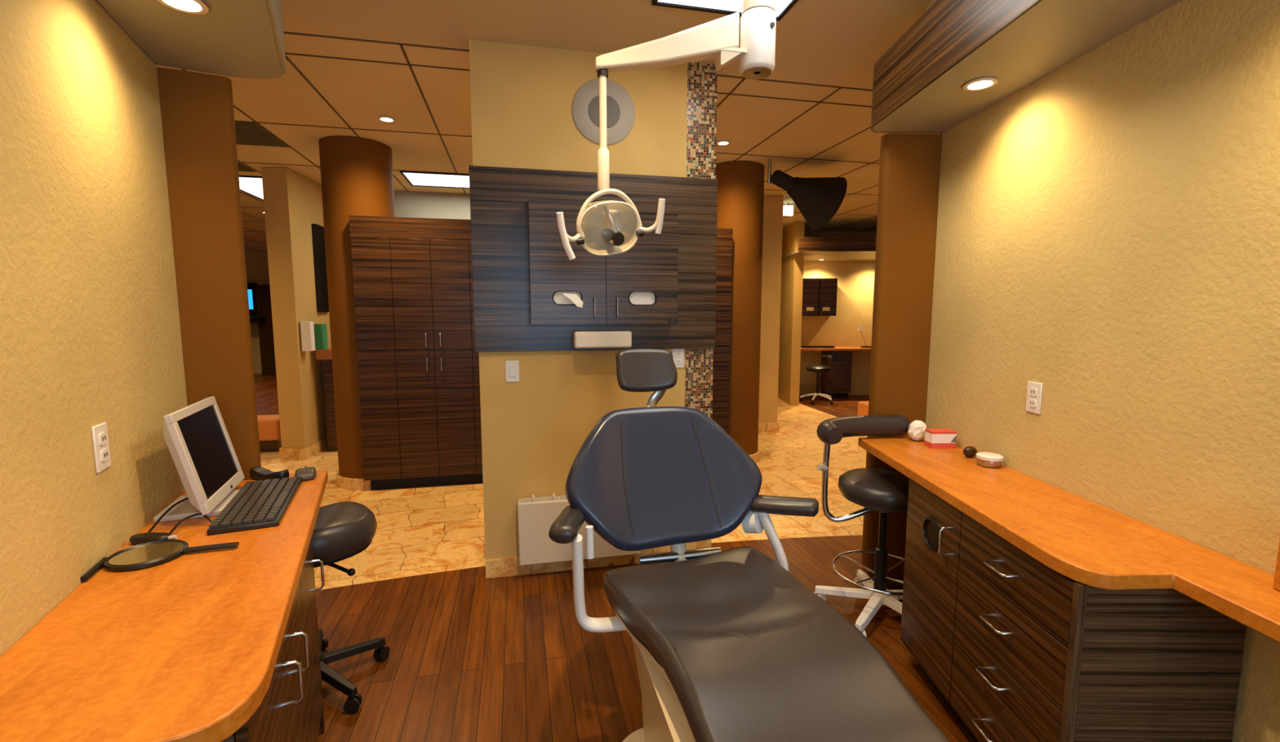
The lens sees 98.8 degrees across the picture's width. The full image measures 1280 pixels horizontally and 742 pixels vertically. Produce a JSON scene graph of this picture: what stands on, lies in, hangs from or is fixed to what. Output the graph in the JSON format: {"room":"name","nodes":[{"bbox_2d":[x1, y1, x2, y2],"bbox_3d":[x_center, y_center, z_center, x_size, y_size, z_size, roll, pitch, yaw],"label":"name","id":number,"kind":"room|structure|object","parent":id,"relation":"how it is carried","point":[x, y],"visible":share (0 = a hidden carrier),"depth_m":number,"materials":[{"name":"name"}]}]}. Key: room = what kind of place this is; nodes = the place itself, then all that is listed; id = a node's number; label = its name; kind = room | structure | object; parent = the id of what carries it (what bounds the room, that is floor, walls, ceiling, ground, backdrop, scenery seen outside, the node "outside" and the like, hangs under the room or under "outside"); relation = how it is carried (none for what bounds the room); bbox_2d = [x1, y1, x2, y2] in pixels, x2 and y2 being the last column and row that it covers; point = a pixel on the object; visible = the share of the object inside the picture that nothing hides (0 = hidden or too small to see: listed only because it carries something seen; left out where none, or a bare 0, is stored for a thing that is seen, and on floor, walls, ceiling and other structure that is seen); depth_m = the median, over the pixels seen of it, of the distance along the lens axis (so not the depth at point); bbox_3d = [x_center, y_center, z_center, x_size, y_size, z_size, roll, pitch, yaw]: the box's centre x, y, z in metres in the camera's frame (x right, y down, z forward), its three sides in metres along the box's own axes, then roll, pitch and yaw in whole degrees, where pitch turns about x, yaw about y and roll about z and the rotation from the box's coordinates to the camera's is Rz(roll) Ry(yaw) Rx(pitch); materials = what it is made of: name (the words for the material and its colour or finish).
{"room":"dental clinic","nodes":[
{"label":"dental clinic","id":0,"kind":"room"},
{"bbox_2d":[0,0,187,656],"bbox_3d":[-0.784,0.063,-0.020,0.120,2.800,4.298,-3,7,-25],"label":"wall","id":1,"kind":"structure","parent":0,"point":[91,334],"depth_m":1.30,"materials":[{"name":"beige paint"}]},
{"bbox_2d":[91,422,111,473],"bbox_3d":[-1.344,0.190,1.372,0.010,0.116,0.072,-3,7,-25],"label":"wall outlet","id":2,"kind":"object","parent":1,"relation":"attached to","point":[99,432],"visible":1,"depth_m":1.36,"materials":[{"name":"white plastic"}]},
{"bbox_2d":[98,431,106,445],"bbox_3d":[-1.342,0.169,1.371,0.003,0.030,0.034,-3,7,-25],"label":"socket","id":3,"kind":"object","parent":2,"relation":"attached to","point":[102,435],"depth_m":1.37,"materials":[{"name":"white plastic"}]},
{"bbox_2d":[100,448,109,462],"bbox_3d":[-1.342,0.211,1.375,0.003,0.030,0.034,-3,7,-25],"label":"socket","id":4,"kind":"object","parent":2,"relation":"attached to","point":[104,452],"depth_m":1.37,"materials":[{"name":"white plastic"}]},
{"bbox_2d":[157,0,208,14],"bbox_3d":[-1.215,-0.980,1.454,0.112,0.011,0.112,-1,6,-13],"label":"recessed light","id":5,"kind":"object","parent":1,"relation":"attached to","point":[190,6],"visible":1,"depth_m":1.47,"materials":[{"name":"white glass"}]},
{"bbox_2d":[97,0,281,78],"bbox_3d":[-0.537,-0.834,-0.013,0.477,0.020,4.293,-3,7,-26],"label":"soffit","id":6,"kind":"structure","parent":1,"relation":"attached to","point":[235,37],"depth_m":1.64,"materials":[{"name":"beige paint"}]},
{"bbox_2d":[160,0,286,79],"bbox_3d":[-0.346,-0.976,0.086,0.366,0.278,4.323,-4,7,-31],"label":"trim","id":7,"kind":"structure","parent":1,"relation":"attached to","point":[274,6],"depth_m":1.73,"materials":[{"name":"beige paint"}]},
{"bbox_2d":[156,66,261,479],"bbox_3d":[-1.700,0.106,1.972,0.530,2.280,0.055,-3,7,-25],"label":"column","id":8,"kind":"structure","parent":0,"point":[197,113],"depth_m":1.96,"materials":[{"name":"orange paint"}]},
{"bbox_2d":[244,252,269,373],"bbox_3d":[-9.250,-1.336,12.780,4.500,2.800,0.100,0,6,0],"label":"wall","id":9,"kind":"structure","parent":0,"point":[256,263],"depth_m":12.64,"materials":[{"name":"beige paint"}]},
{"bbox_2d":[247,282,257,315],"bbox_3d":[-8.940,-1.645,12.618,0.220,0.750,0.155,0,6,0],"label":"television","id":10,"kind":"object","parent":9,"relation":"attached to","point":[251,286],"visible":0.68,"depth_m":12.56,"materials":[{"name":"black glass"}]},
{"bbox_2d":[261,167,331,460],"bbox_3d":[-3.512,-0.565,5.743,0.304,2.795,1.034,-1,6,-8],"label":"wall","id":11,"kind":"structure","parent":0,"point":[292,202],"depth_m":5.36,"materials":[{"name":"paint"}]},
{"bbox_2d":[299,321,315,351],"bbox_3d":[-3.266,-0.343,5.392,0.090,0.290,0.100,-1,6,-13],"label":"dispenser","id":12,"kind":"object","parent":11,"relation":"attached to","point":[307,328],"visible":1,"depth_m":5.35,"materials":[{"name":"white plastic"}]},
{"bbox_2d":[311,223,328,311],"bbox_3d":[-3.372,-1.076,5.799,0.045,0.900,0.250,-1,6,-13],"label":"picture frame","id":13,"kind":"object","parent":11,"relation":"attached to","point":[317,231],"visible":0.86,"depth_m":5.72,"materials":[{"name":"black wood"}]},
{"bbox_2d":[318,136,395,490],"bbox_3d":[-2.314,-0.443,4.626,0.566,2.795,0.566,-1,6,-13],"label":"round column","id":14,"kind":"structure","parent":0,"point":[357,177],"depth_m":4.36,"materials":[{"name":"orange paint"}]},
{"bbox_2d":[393,190,471,219],"bbox_3d":[-0.888,-0.676,6.736,4.220,2.800,0.100,-1,6,-13],"label":"wall","id":15,"kind":"structure","parent":0,"point":[411,204],"depth_m":6.22,"materials":[{"name":"grey paint"}]},
{"bbox_2d":[156,0,941,252],"bbox_3d":[-1.418,-2.071,6.155,18.000,0.100,17.000,-1,6,-13],"label":"ceiling","id":16,"kind":"structure","parent":0,"point":[361,92],"depth_m":3.23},
{"bbox_2d":[237,162,256,172],"bbox_3d":[-3.950,-1.895,5.074,0.580,0.014,0.330,-1,6,-13],"label":"ceiling vent","id":17,"kind":"object","parent":16,"relation":"in","point":[242,167],"visible":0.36,"depth_m":5.16,"materials":[{"name":"brown metal"}]},
{"bbox_2d":[239,175,263,199],"bbox_3d":[-4.132,-2.000,6.042,0.550,0.016,1.250,-1,6,-13],"label":"recessed light","id":18,"kind":"object","parent":16,"relation":"in","point":[252,185],"visible":0.17,"depth_m":5.86,"materials":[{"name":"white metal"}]},
{"bbox_2d":[234,121,288,147],"bbox_3d":[-3.103,-1.795,4.152,0.590,0.014,0.590,-1,6,-13],"label":"ceiling vent","id":19,"kind":"object","parent":16,"relation":"in","point":[246,133],"visible":0.41,"depth_m":4.20,"materials":[{"name":"brown metal"}]},
{"bbox_2d":[377,115,395,122],"bbox_3d":[-1.774,-1.764,3.841,0.112,0.011,0.112,-1,6,-13],"label":"recessed light","id":20,"kind":"object","parent":16,"relation":"in","point":[384,118],"visible":1,"depth_m":3.84,"materials":[{"name":"white glass"}]},
{"bbox_2d":[400,170,469,188],"bbox_3d":[-1.790,-1.960,5.676,1.180,0.016,0.610,-1,6,-13],"label":"recessed light","id":21,"kind":"object","parent":16,"relation":"in","point":[414,178],"visible":0.57,"depth_m":5.57,"materials":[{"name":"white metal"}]},
{"bbox_2d":[182,31,942,252],"bbox_3d":[-2.086,-2.288,8.617,18.226,0.006,11.886,-1,6,-13],"label":"trim","id":22,"kind":"structure","parent":16,"relation":"attached to","point":[408,64],"depth_m":3.57,"materials":[{"name":"brown"}]},
{"bbox_2d":[555,0,776,260],"bbox_3d":[0.093,-0.963,1.873,0.779,1.173,0.202,-1,6,-13],"label":"light","id":23,"kind":"object","parent":16,"relation":"hanging from","point":[603,228],"visible":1,"depth_m":1.86,"materials":[{"name":"white plastic"}]},
{"bbox_2d":[651,0,742,16],"bbox_3d":[0.262,-1.599,2.374,0.420,0.016,0.120,-1,6,-13],"label":"recessed light","id":24,"kind":"object","parent":16,"relation":"in","point":[720,6],"depth_m":2.40,"materials":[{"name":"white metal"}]},
{"bbox_2d":[716,140,730,145],"bbox_3d":[0.665,-1.823,4.383,0.112,0.011,0.112,-1,6,-13],"label":"recessed light","id":25,"kind":"object","parent":16,"relation":"in","point":[722,142],"visible":1,"depth_m":4.38,"materials":[{"name":"white glass"}]},
{"bbox_2d":[775,0,798,21],"bbox_3d":[0.614,-1.605,2.425,0.094,0.016,0.172,-1,6,-13],"label":"recessed light","id":26,"kind":"object","parent":16,"relation":"in","point":[783,7],"depth_m":2.42,"materials":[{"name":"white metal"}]},
{"bbox_2d":[782,202,793,216],"bbox_3d":[1.840,-2.011,6.811,0.120,0.158,0.040,-1,6,-13],"label":"lit sign","id":27,"kind":"object","parent":16,"relation":"hanging from","point":[788,210],"visible":0.99,"depth_m":6.79,"materials":[{"name":"white plastic"}]},
{"bbox_2d":[767,159,847,230],"bbox_3d":[1.473,-1.577,4.921,0.666,0.606,0.510,-1,6,-13],"label":"spotlight","id":28,"kind":"object","parent":16,"relation":"attached to","point":[818,199],"visible":1,"depth_m":4.81,"materials":[{"name":"black metal"}]},
{"bbox_2d":[468,39,717,559],"bbox_3d":[-0.230,-0.278,3.093,1.305,2.800,0.160,-1,6,-13],"label":"wall","id":29,"kind":"structure","parent":0,"point":[534,428],"depth_m":2.97,"materials":[{"name":"paint"}]},
{"bbox_2d":[505,360,519,382],"bbox_3d":[-0.683,0.001,2.934,0.072,0.116,0.010,-1,6,-13],"label":"light switch","id":30,"kind":"object","parent":29,"relation":"attached to","point":[512,367],"visible":1,"depth_m":2.93,"materials":[{"name":"white plastic"}]},
{"bbox_2d":[517,493,641,565],"bbox_3d":[-0.330,0.860,3.053,0.680,0.368,0.085,-1,6,-13],"label":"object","id":31,"kind":"object","parent":29,"relation":"attached to","point":[535,515],"visible":0.48,"depth_m":2.97,"materials":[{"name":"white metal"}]},
{"bbox_2d":[520,494,567,502],"bbox_3d":[-0.342,0.692,3.032,0.615,0.007,0.055,-1,6,-13],"label":"grille","id":32,"kind":"object","parent":31,"relation":"attached to","point":[553,499],"depth_m":2.98,"materials":[{"name":"metal"}]},
{"bbox_2d":[468,165,717,351],"bbox_3d":[-0.217,-0.583,2.964,1.323,0.940,0.026,-1,6,-13],"label":"wall panel","id":33,"kind":"object","parent":29,"relation":"attached to","point":[500,236],"visible":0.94,"depth_m":2.90,"materials":[{"name":"laminate"}]},
{"bbox_2d":[572,330,631,349],"bbox_3d":[-0.203,-0.167,2.937,0.305,0.095,0.122,-1,6,-13],"label":"dispenser","id":34,"kind":"object","parent":33,"relation":"attached to","point":[581,340],"visible":1,"depth_m":2.88,"materials":[{"name":"beige plastic"}]},
{"bbox_2d":[528,197,678,324],"bbox_3d":[-0.186,-0.561,2.876,0.771,0.630,0.164,-1,6,-13],"label":"upper cabinet","id":35,"kind":"object","parent":33,"relation":"attached to","point":[637,285],"visible":0.91,"depth_m":2.83,"materials":[{"name":"laminate"}]},
{"bbox_2d":[562,293,582,307],"bbox_3d":[-0.341,-0.358,2.785,0.100,0.074,0.032,-1,6,-13],"label":"sheet","id":36,"kind":"object","parent":35,"relation":"in","point":[575,298],"visible":1,"depth_m":2.78,"materials":[{"name":"white paper"}]},
{"bbox_2d":[484,539,711,578],"bbox_3d":[-0.211,1.074,3.154,1.305,0.100,0.015,-1,6,-13],"label":"baseboard","id":37,"kind":"structure","parent":29,"relation":"attached to","point":[508,566],"depth_m":3.09,"materials":[{"name":"stone"}]},
{"bbox_2d":[572,78,635,145],"bbox_3d":[-0.189,-1.367,2.893,0.336,0.336,0.014,-1,6,-13],"label":"wall speaker","id":38,"kind":"object","parent":29,"relation":"attached to","point":[620,110],"visible":0.8,"depth_m":2.89,"materials":[{"name":"beige plastic"}]},
{"bbox_2d":[588,95,619,128],"bbox_3d":[-0.189,-1.367,2.892,0.166,0.166,0.012,-1,6,-13],"label":"grille","id":39,"kind":"object","parent":38,"relation":"attached to","point":[612,102],"depth_m":2.89,"materials":[{"name":"grey"}]},
{"bbox_2d":[671,348,684,368],"bbox_3d":[0.218,-0.075,3.128,0.072,0.116,0.010,-1,6,-13],"label":"wall outlet","id":40,"kind":"object","parent":29,"relation":"attached to","point":[677,353],"visible":0.9,"depth_m":3.13,"materials":[{"name":"white plastic"}]},
{"bbox_2d":[675,351,681,356],"bbox_3d":[0.219,-0.096,3.123,0.034,0.030,0.003,-1,6,-13],"label":"socket","id":41,"kind":"object","parent":40,"relation":"attached to","point":[677,353],"depth_m":3.12,"materials":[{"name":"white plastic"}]},
{"bbox_2d":[675,359,681,364],"bbox_3d":[0.219,-0.054,3.128,0.034,0.030,0.003,-1,6,-13],"label":"socket","id":42,"kind":"object","parent":40,"relation":"attached to","point":[677,361],"depth_m":3.13,"materials":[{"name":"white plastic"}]},
{"bbox_2d":[253,373,975,741],"bbox_3d":[-1.418,0.792,6.468,18.000,0.060,17.000,-1,6,-13],"label":"floor","id":43,"kind":"structure","parent":0,"point":[473,657],"depth_m":2.64,"materials":[{"name":"brown wood"}]},
{"bbox_2d":[249,284,275,375],"bbox_3d":[-8.665,-0.931,12.523,0.670,2.050,0.500,0,6,0],"label":"tall cabinet","id":44,"kind":"object","parent":43,"relation":"on","point":[264,320],"visible":0.57,"depth_m":12.47,"materials":[{"name":"brown laminate"}]},
{"bbox_2d":[249,317,265,322],"bbox_3d":[-8.750,-1.163,12.488,0.500,0.120,0.480,0,6,0],"label":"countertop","id":45,"kind":"structure","parent":44,"relation":"on","point":[251,319],"depth_m":12.25,"materials":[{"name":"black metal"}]},
{"bbox_2d":[257,414,281,452],"bbox_3d":[-3.964,0.661,5.829,0.340,0.340,0.340,-1,6,-13],"label":"ottoman","id":46,"kind":"object","parent":43,"relation":"on","point":[268,425],"visible":0.33,"depth_m":5.70,"materials":[{"name":"orange fabric"}]},
{"bbox_2d":[257,414,280,440],"bbox_3d":[-3.964,0.601,5.823,0.340,0.220,0.340,-1,6,-13],"label":"cushion","id":47,"kind":"object","parent":46,"relation":"on","point":[268,425],"depth_m":5.68,"materials":[{"name":"orange fabric"}]},
{"bbox_2d":[222,537,324,741],"bbox_3d":[-1.040,0.919,1.353,0.418,0.798,1.005,-3,7,-25],"label":"base cabinet","id":48,"kind":"object","parent":43,"relation":"on","point":[291,708],"visible":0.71,"depth_m":1.41,"materials":[{"name":"laminate"}]},
{"bbox_2d":[0,470,328,741],"bbox_3d":[-0.811,0.559,0.777,0.447,0.040,2.915,-3,7,-25],"label":"countertop","id":49,"kind":"structure","parent":48,"relation":"on","point":[185,647],"depth_m":1.02,"materials":[{"name":"orange wood"}]},
{"bbox_2d":[80,556,107,582],"bbox_3d":[-1.300,0.473,1.308,0.016,0.014,0.108,-3,7,-25],"label":"marker pen","id":50,"kind":"object","parent":49,"relation":"on","point":[99,565],"visible":0.86,"depth_m":1.29,"materials":[{"name":"black plastic"}]},
{"bbox_2d":[128,532,177,545],"bbox_3d":[-1.309,0.451,1.477,0.118,0.022,0.045,0,6,0],"label":"power adaptor","id":51,"kind":"object","parent":49,"relation":"on","point":[138,539],"visible":0.87,"depth_m":1.46,"materials":[{"name":"black plastic"}]},
{"bbox_2d":[147,497,188,532],"bbox_3d":[-1.376,0.418,1.603,0.026,0.046,0.242,-1,6,-10],"label":"cable","id":52,"kind":"object","parent":49,"relation":"on","point":[187,498],"visible":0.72,"depth_m":1.60,"materials":[{"name":"black plastic"}]},
{"bbox_2d":[103,539,239,570],"bbox_3d":[-1.190,0.462,1.403,0.275,0.016,0.160,-2,7,-17],"label":"mirror","id":53,"kind":"object","parent":49,"relation":"on","point":[152,553],"visible":1,"depth_m":1.39,"materials":[{"name":"black plastic"}]},
{"bbox_2d":[168,512,213,534],"bbox_3d":[-1.286,0.437,1.561,0.071,0.030,0.123,4,7,30],"label":"cable","id":54,"kind":"object","parent":49,"relation":"on","point":[199,513],"visible":0.73,"depth_m":1.58,"materials":[{"name":"black plastic"}]},
{"bbox_2d":[153,395,244,522],"bbox_3d":[-1.386,0.269,1.723,0.180,0.332,0.370,-3,7,-22],"label":"computer monitor","id":55,"kind":"object","parent":49,"relation":"on","point":[197,437],"visible":0.96,"depth_m":1.67,"materials":[{"name":"white plastic"}]},
{"bbox_2d":[206,476,302,535],"bbox_3d":[-1.219,0.419,1.766,0.170,0.023,0.470,-3,7,-24],"label":"keyboard","id":56,"kind":"object","parent":49,"relation":"on","point":[260,504],"visible":1,"depth_m":1.69,"materials":[{"name":"black plastic"}]},
{"bbox_2d":[249,466,288,480],"bbox_3d":[-1.369,0.381,2.027,0.158,0.042,0.049,2,6,16],"label":"telephone handset","id":57,"kind":"object","parent":49,"relation":"on","point":[257,473],"visible":0.88,"depth_m":2.01,"materials":[{"name":"black plastic"}]},
{"bbox_2d":[294,466,315,481],"bbox_3d":[-1.252,0.382,2.055,0.069,0.035,0.113,-4,7,-30],"label":"computer mouse","id":58,"kind":"object","parent":49,"relation":"on","point":[308,473],"visible":0.94,"depth_m":2.02,"materials":[{"name":"grey plastic"}]},
{"bbox_2d":[315,346,337,452],"bbox_3d":[-3.038,0.282,5.934,0.620,1.070,0.540,-1,6,-13],"label":"base cabinet","id":59,"kind":"object","parent":43,"relation":"on","point":[325,355],"depth_m":5.67,"materials":[{"name":"brown laminate"}]},
{"bbox_2d":[313,324,328,349],"bbox_3d":[-3.264,-0.352,5.613,0.080,0.260,0.130,-1,6,-13],"label":"box","id":60,"kind":"object","parent":59,"relation":"on","point":[320,330],"visible":1,"depth_m":5.56,"materials":[{"name":"green"}]},
{"bbox_2d":[311,501,389,714],"bbox_3d":[-1.296,0.891,2.108,0.537,0.689,0.546,-1,6,-13],"label":"stool","id":61,"kind":"object","parent":43,"relation":"on","point":[342,531],"visible":0.4,"depth_m":2.05,"materials":[{"name":"grey leather"}]},
{"bbox_2d":[348,215,483,490],"bbox_3d":[-1.640,-0.125,4.506,1.240,2.190,0.155,-1,6,-13],"label":"wardrobe","id":62,"kind":"object","parent":43,"relation":"on","point":[418,361],"visible":0.87,"depth_m":4.42,"materials":[{"name":"brown laminate"}]},
{"bbox_2d":[712,228,733,434],"bbox_3d":[0.381,-0.174,4.955,0.900,2.190,0.155,-1,6,-13],"label":"wardrobe","id":63,"kind":"object","parent":43,"relation":"on","point":[722,352],"visible":0.1,"depth_m":4.97,"materials":[{"name":"brown laminate"}]},
{"bbox_2d":[548,348,950,741],"bbox_3d":[0.283,0.661,1.342,0.932,1.313,1.787,-1,6,-13],"label":"dental chair","id":64,"kind":"object","parent":43,"relation":"on","point":[730,645],"visible":1,"depth_m":1.67,"materials":[{"name":"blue leather"}]},
{"bbox_2d":[602,546,950,741],"bbox_3d":[0.325,0.790,1.229,0.615,0.206,1.535,-1,6,-13],"label":"seat cushion","id":65,"kind":"object","parent":64,"relation":"on","point":[731,646],"depth_m":1.34,"materials":[{"name":"grey leather"}]},
{"bbox_2d":[799,355,832,404],"bbox_3d":[2.857,0.121,8.838,0.518,0.760,0.536,0,6,0],"label":"stool","id":66,"kind":"object","parent":43,"relation":"on","point":[813,368],"visible":1,"depth_m":8.74,"materials":[{"name":"black plastic"}]},
{"bbox_2d":[820,351,852,398],"bbox_3d":[3.340,0.039,9.356,0.380,0.810,0.408,0,6,0],"label":"base cabinet","id":67,"kind":"object","parent":43,"relation":"on","point":[836,383],"visible":0.84,"depth_m":9.17,"materials":[{"name":"brown laminate"}]},
{"bbox_2d":[800,346,871,351],"bbox_3d":[3.865,-0.378,9.259,2.470,0.040,0.510,0,6,0],"label":"countertop","id":68,"kind":"structure","parent":67,"relation":"on","point":[836,348],"depth_m":9.01,"materials":[{"name":"orange wood"}]},
{"bbox_2d":[801,345,834,348],"bbox_3d":[2.960,-0.402,9.130,0.500,0.035,0.160,0,6,0],"label":"keyboard","id":69,"kind":"object","parent":68,"relation":"on","point":[802,346],"visible":1,"depth_m":9.05,"materials":[{"name":"black plastic"}]},
{"bbox_2d":[857,324,871,347],"bbox_3d":[3.768,-0.592,9.190,0.245,0.400,0.180,0,6,0],"label":"desk lamp","id":70,"kind":"object","parent":68,"relation":"on","point":[860,327],"visible":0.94,"depth_m":9.16,"materials":[{"name":"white plastic"}]},
{"bbox_2d":[813,414,909,636],"bbox_3d":[1.136,0.708,2.582,0.586,0.949,0.558,5,8,39],"label":"stool","id":71,"kind":"object","parent":43,"relation":"on","point":[883,491],"visible":0.83,"depth_m":2.60,"materials":[{"name":"black leather"}]},
{"bbox_2d":[857,400,868,416],"bbox_3d":[2.920,0.560,6.748,0.340,0.340,0.340,-1,6,-13],"label":"ottoman","id":72,"kind":"object","parent":43,"relation":"on","point":[863,406],"visible":0.12,"depth_m":6.76,"materials":[{"name":"orange fabric"}]},
{"bbox_2d":[900,478,1246,741],"bbox_3d":[1.259,0.870,1.807,0.448,0.798,0.878,0,6,1],"label":"base cabinet","id":73,"kind":"object","parent":43,"relation":"on","point":[1018,649],"visible":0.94,"depth_m":1.44,"materials":[{"name":"laminate"}]},
{"bbox_2d":[857,435,1279,643],"bbox_3d":[1.280,0.504,1.280,0.444,0.040,2.987,0,6,-2],"label":"countertop","id":74,"kind":"structure","parent":73,"relation":"on","point":[1087,542],"depth_m":1.51,"materials":[{"name":"orange wood"}]},
{"bbox_2d":[907,420,926,440],"bbox_3d":[1.335,0.285,2.637,0.082,0.094,0.084,5,8,40],"label":"tissue","id":75,"kind":"object","parent":74,"relation":"on","point":[916,432],"visible":0.94,"depth_m":2.61,"materials":[{"name":"white paper"}]},
{"bbox_2d":[924,428,956,448],"bbox_3d":[1.375,0.310,2.513,0.112,0.078,0.062,0,6,-2],"label":"box","id":76,"kind":"object","parent":74,"relation":"on","point":[935,438],"visible":1,"depth_m":2.48,"materials":[{"name":"orange"}]},
{"bbox_2d":[963,445,977,457],"bbox_3d":[1.407,0.344,2.338,0.060,0.046,0.044,-1,6,-13],"label":"bulb","id":77,"kind":"object","parent":74,"relation":"on","point":[969,451],"visible":0.97,"depth_m":2.32,"materials":[{"name":"plastic"}]},
{"bbox_2d":[976,452,1003,468],"bbox_3d":[1.408,0.359,2.211,0.094,0.046,0.094,-1,6,-13],"label":"tin","id":78,"kind":"object","parent":74,"relation":"on","point":[988,460],"visible":1,"depth_m":2.18,"materials":[{"name":"silver metal"}]},
{"bbox_2d":[1273,538,1279,591],"bbox_3d":[1.452,0.416,1.166,0.060,0.160,0.120,0,6,-2],"label":"wooden block","id":79,"kind":"object","parent":74,"relation":"on","point":[1277,577],"visible":1,"depth_m":1.22,"materials":[{"name":"orange wood"}]},
{"bbox_2d":[715,160,764,462],"bbox_3d":[0.906,-0.518,5.322,0.560,2.795,0.560,-1,6,-13],"label":"round column","id":80,"kind":"structure","parent":0,"point":[740,184],"depth_m":5.06,"materials":[{"name":"orange paint"}]},
{"bbox_2d":[758,195,783,431],"bbox_3d":[1.489,-0.670,6.708,0.380,2.795,0.413,0,6,-1],"label":"wall","id":81,"kind":"structure","parent":0,"point":[773,205],"depth_m":6.53,"materials":[{"name":"paint"}]},
{"bbox_2d":[777,221,804,404],"bbox_3d":[2.410,-0.921,8.978,0.140,2.800,1.150,0,6,0],"label":"wall","id":82,"kind":"structure","parent":0,"point":[792,267],"depth_m":8.54,"materials":[{"name":"paint"}]},
{"bbox_2d":[799,231,876,395],"bbox_3d":[4.340,-0.978,9.500,3.720,2.800,0.100,0,6,0],"label":"wall","id":83,"kind":"structure","parent":0,"point":[855,279],"depth_m":9.46,"materials":[{"name":"beige paint"}]},
{"bbox_2d":[801,278,837,315],"bbox_3d":[2.975,-1.244,9.268,0.610,0.620,0.303,0,6,0],"label":"upper cabinet","id":84,"kind":"object","parent":83,"relation":"attached to","point":[819,295],"visible":0.86,"depth_m":9.12,"materials":[{"name":"brown laminate"}]},
{"bbox_2d":[782,250,875,261],"bbox_3d":[3.900,-1.808,8.630,3.200,0.020,1.450,0,6,0],"label":"trim","id":85,"kind":"structure","parent":83,"relation":"attached to","point":[808,255],"depth_m":8.50,"materials":[{"name":"beige paint"}]},
{"bbox_2d":[798,237,875,251],"bbox_3d":[3.890,-1.816,7.874,3.220,0.200,0.050,0,6,0],"label":"trim","id":86,"kind":"structure","parent":83,"relation":"attached to","point":[805,244],"depth_m":7.85,"materials":[{"name":"brown laminate"}]},
{"bbox_2d":[861,133,942,590],"bbox_3d":[1.478,0.000,2.810,0.592,2.310,0.080,0,6,-2],"label":"column","id":87,"kind":"structure","parent":0,"point":[909,167],"depth_m":2.73,"materials":[{"name":"orange paint"}]},
{"bbox_2d":[925,0,1279,741],"bbox_3d":[1.584,-0.003,0.578,0.120,2.800,4.358,0,6,-2],"label":"wall","id":88,"kind":"structure","parent":0,"point":[1108,231],"depth_m":1.63,"materials":[{"name":"beige paint"}]},
{"bbox_2d":[925,0,937,11],"bbox_3d":[1.454,-1.285,0.411,0.275,0.215,4.167,0,6,-1],"label":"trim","id":89,"kind":"structure","parent":88,"relation":"attached to","point":[932,2],"depth_m":2.39,"materials":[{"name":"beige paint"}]},
{"bbox_2d":[871,0,1040,133],"bbox_3d":[1.134,-1.048,0.467,0.411,0.278,4.391,0,6,4],"label":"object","id":90,"kind":"structure","parent":88,"relation":"attached to","point":[948,31],"depth_m":2.03,"materials":[{"name":"brown laminate"}]},
{"bbox_2d":[963,76,998,90],"bbox_3d":[1.275,-1.076,2.054,0.112,0.011,0.112,-1,6,-13],"label":"recessed light","id":91,"kind":"object","parent":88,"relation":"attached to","point":[982,83],"visible":1,"depth_m":2.05,"materials":[{"name":"white glass"}]},
{"bbox_2d":[872,0,1182,132],"bbox_3d":[1.346,-0.915,0.459,0.436,0.020,4.350,0,6,-1],"label":"soffit","id":92,"kind":"structure","parent":88,"relation":"attached to","point":[1051,34],"depth_m":1.83,"materials":[{"name":"beige paint"}]},
{"bbox_2d":[1025,381,1042,414],"bbox_3d":[1.473,0.100,2.054,0.010,0.116,0.072,0,6,-2],"label":"wall outlet","id":93,"kind":"object","parent":88,"relation":"attached to","point":[1034,389],"visible":1,"depth_m":2.05,"materials":[{"name":"white plastic"}]},
{"bbox_2d":[1028,398,1035,407],"bbox_3d":[1.471,0.120,2.056,0.003,0.030,0.034,0,6,-2],"label":"socket","id":94,"kind":"object","parent":93,"relation":"attached to","point":[1031,405],"depth_m":2.06,"materials":[{"name":"white plastic"}]},
{"bbox_2d":[1029,387,1037,396],"bbox_3d":[1.471,0.079,2.052,0.003,0.030,0.034,0,6,-2],"label":"socket","id":95,"kind":"object","parent":93,"relation":"attached to","point":[1033,389],"depth_m":2.05,"materials":[{"name":"white plastic"}]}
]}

